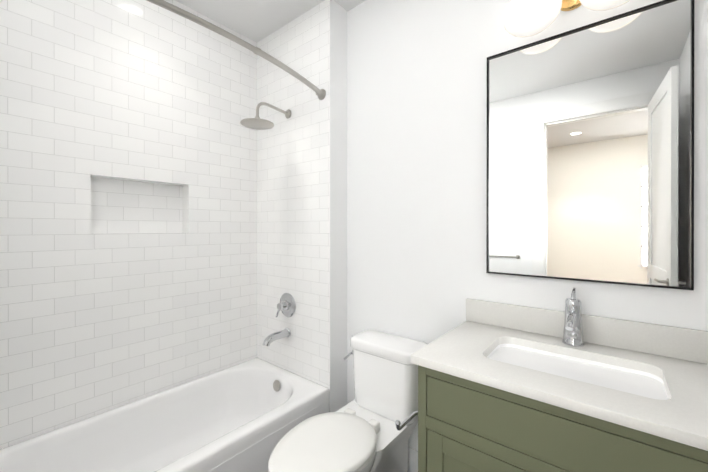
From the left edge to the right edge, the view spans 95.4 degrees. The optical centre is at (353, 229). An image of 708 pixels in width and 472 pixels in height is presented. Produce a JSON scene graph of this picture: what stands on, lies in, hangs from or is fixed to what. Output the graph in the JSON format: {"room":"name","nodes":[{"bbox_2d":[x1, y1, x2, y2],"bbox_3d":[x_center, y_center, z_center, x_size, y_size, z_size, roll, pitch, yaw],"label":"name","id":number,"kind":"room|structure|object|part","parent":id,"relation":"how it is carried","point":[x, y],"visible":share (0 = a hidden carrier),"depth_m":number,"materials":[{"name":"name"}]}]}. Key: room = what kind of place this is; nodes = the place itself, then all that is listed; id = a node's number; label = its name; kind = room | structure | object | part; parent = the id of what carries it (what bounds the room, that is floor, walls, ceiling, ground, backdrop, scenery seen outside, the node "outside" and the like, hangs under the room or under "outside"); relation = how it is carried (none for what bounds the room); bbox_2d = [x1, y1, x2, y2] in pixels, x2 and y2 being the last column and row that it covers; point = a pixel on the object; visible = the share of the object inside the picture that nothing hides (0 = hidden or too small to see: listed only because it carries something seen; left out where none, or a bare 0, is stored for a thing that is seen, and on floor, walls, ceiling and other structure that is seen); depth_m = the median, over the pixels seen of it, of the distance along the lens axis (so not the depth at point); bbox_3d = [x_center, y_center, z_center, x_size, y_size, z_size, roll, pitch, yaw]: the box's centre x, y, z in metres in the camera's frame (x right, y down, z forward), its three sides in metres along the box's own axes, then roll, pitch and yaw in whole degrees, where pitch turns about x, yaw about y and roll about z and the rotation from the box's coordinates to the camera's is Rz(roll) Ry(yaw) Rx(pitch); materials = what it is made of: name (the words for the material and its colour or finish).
{"room":"bathroom","nodes":[
{"label":"bathroom","id":0,"kind":"room"},
{"bbox_2d":[0,0,256,448],"bbox_3d":[-1.386,-0.028,1.745,0.120,2.775,2.517,0,0,39],"label":"wall tiles","id":1,"kind":"structure","parent":0,"point":[128,207],"depth_m":1.77,"materials":[{"name":"ceramic tile"},{"name":"grout"}]},
{"bbox_2d":[175,0,366,42],"bbox_3d":[-0.359,-1.464,0.907,2.727,0.100,2.517,0,0,39],"label":"ceiling","id":2,"kind":"structure","parent":0,"point":[256,21],"depth_m":2.09,"materials":[{"name":"white paint"}]},
{"bbox_2d":[347,0,707,450],"bbox_3d":[0.725,-0.028,1.560,1.865,2.775,0.140,0,0,39],"label":"wall","id":3,"kind":"structure","parent":0,"point":[416,161],"depth_m":1.71,"materials":[{"name":"white paint"}]},
{"bbox_2d":[257,0,346,411],"bbox_3d":[-0.385,-0.029,2.357,0.862,2.775,0.304,0,0,39],"label":"wall tile","id":4,"kind":"structure","parent":3,"relation":"attached to","point":[302,205],"depth_m":2.10,"materials":[{"name":"white tile"}]},
{"bbox_2d":[146,0,325,99],"bbox_3d":[-0.642,-0.839,1.382,0.166,0.068,1.526,0,0,39],"label":"rail","id":5,"kind":"object","parent":4,"relation":"attached to","point":[321,94],"visible":1,"depth_m":1.42,"materials":[{"name":"silver metal"}]},
{"bbox_2d":[240,102,290,129],"bbox_3d":[-0.559,-0.739,2.076,0.202,0.167,0.348,0,0,39],"label":"shower head","id":6,"kind":"object","parent":4,"relation":"attached to","point":[257,122],"visible":1,"depth_m":2.03},
{"bbox_2d":[263,328,290,345],"bbox_3d":[-0.520,0.718,2.143,0.068,0.082,0.199,0,0,39],"label":"tub spout","id":7,"kind":"object","parent":4,"relation":"attached to","point":[274,336],"visible":1,"depth_m":2.12,"materials":[{"name":"silver metal"}]},
{"bbox_2d":[275,293,295,316],"bbox_3d":[-0.479,0.521,2.188,0.166,0.166,0.077,0,0,39],"label":"shower valve","id":8,"kind":"object","parent":4,"relation":"attached to","point":[286,305],"visible":1,"depth_m":2.18,"materials":[{"name":"silver metal"}]},
{"bbox_2d":[408,446,417,471],"bbox_3d":[0.627,1.290,1.541,1.740,0.140,0.019,0,0,39],"label":"baseboard","id":9,"kind":"structure","parent":3,"relation":"attached to","point":[412,460],"depth_m":1.76,"materials":[{"name":"white paint"}]},
{"bbox_2d":[503,0,629,36],"bbox_3d":[0.838,-0.918,1.248,0.482,0.217,0.198,0,0,39],"label":"sconce","id":10,"kind":"object","parent":3,"relation":"attached to","point":[525,18],"visible":1,"depth_m":1.28,"materials":[{"name":"white glass"}]},
{"bbox_2d":[466,298,707,363],"bbox_3d":[0.903,0.396,1.311,0.893,0.108,0.020,0,0,39],"label":"backsplash","id":11,"kind":"structure","parent":3,"relation":"attached to","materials":[{"name":"stone"}]},
{"bbox_2d":[486,0,693,289],"bbox_3d":[0.896,-0.301,1.313,0.678,1.015,0.026,0,0,39],"label":"mirror","id":12,"kind":"object","parent":3,"relation":"attached to","point":[590,152],"visible":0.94,"depth_m":1.26,"materials":[{"name":"clear glass"}]},
{"bbox_3d":[-0.359,1.411,0.913,2.727,0.100,2.517,0,0,39],"label":"floor","id":13,"kind":"structure","parent":0,"visible":0},
{"bbox_2d":[0,358,328,471],"bbox_3d":[-0.924,1.165,1.616,0.760,0.390,1.524,0,0,39],"label":"bathtub","id":14,"kind":"object","parent":13,"relation":"on","point":[246,416],"visible":0.98,"depth_m":1.77,"materials":[{"name":"white ceramic"}]},
{"bbox_2d":[268,330,427,471],"bbox_3d":[-0.014,0.980,1.507,0.426,0.761,0.836,0,0,39],"label":"toilet","id":15,"kind":"object","parent":13,"relation":"on","point":[360,432],"visible":0.92,"depth_m":1.57,"materials":[{"name":"white ceramic"}]},
{"bbox_3d":[-0.121,0.942,1.403,0.392,0.062,0.540,0,0,39],"label":"seat","id":16,"kind":"part","parent":15,"relation":"part of","materials":[{"name":"white plastic"}]},
{"bbox_3d":[0.186,0.816,1.744,0.388,0.312,0.194,0,0,39],"label":"tank","id":17,"kind":"part","parent":15,"relation":"part of","materials":[{"name":"white ceramic"}]},
{"bbox_2d":[395,287,707,471],"bbox_3d":[0.699,0.798,1.122,0.969,1.126,0.572,0,0,39],"label":"bathroom vanity","id":18,"kind":"object","parent":13,"relation":"on","point":[503,387],"visible":1,"depth_m":1.03,"materials":[{"name":"green"}]},
{"bbox_2d":[411,321,707,450],"bbox_3d":[0.729,0.466,1.097,0.893,0.030,0.572,0,0,39],"label":"countertop","id":19,"kind":"structure","parent":18,"relation":"on","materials":[{"name":"stone"}]},
{"bbox_2d":[562,287,584,346],"bbox_3d":[0.833,0.343,1.230,0.074,0.215,0.195,0,0,39],"label":"faucet","id":20,"kind":"object","parent":19,"relation":"on","point":[573,320],"depth_m":1.24,"materials":[{"name":"silver metal"}]},
{"bbox_2d":[487,344,668,399],"bbox_3d":[0.729,0.552,1.103,0.554,0.142,0.356,0,0,39],"label":"basin","id":21,"kind":"object","parent":19,"relation":"in","point":[633,379],"depth_m":1.13,"materials":[{"name":"white ceramic"}]}
]}

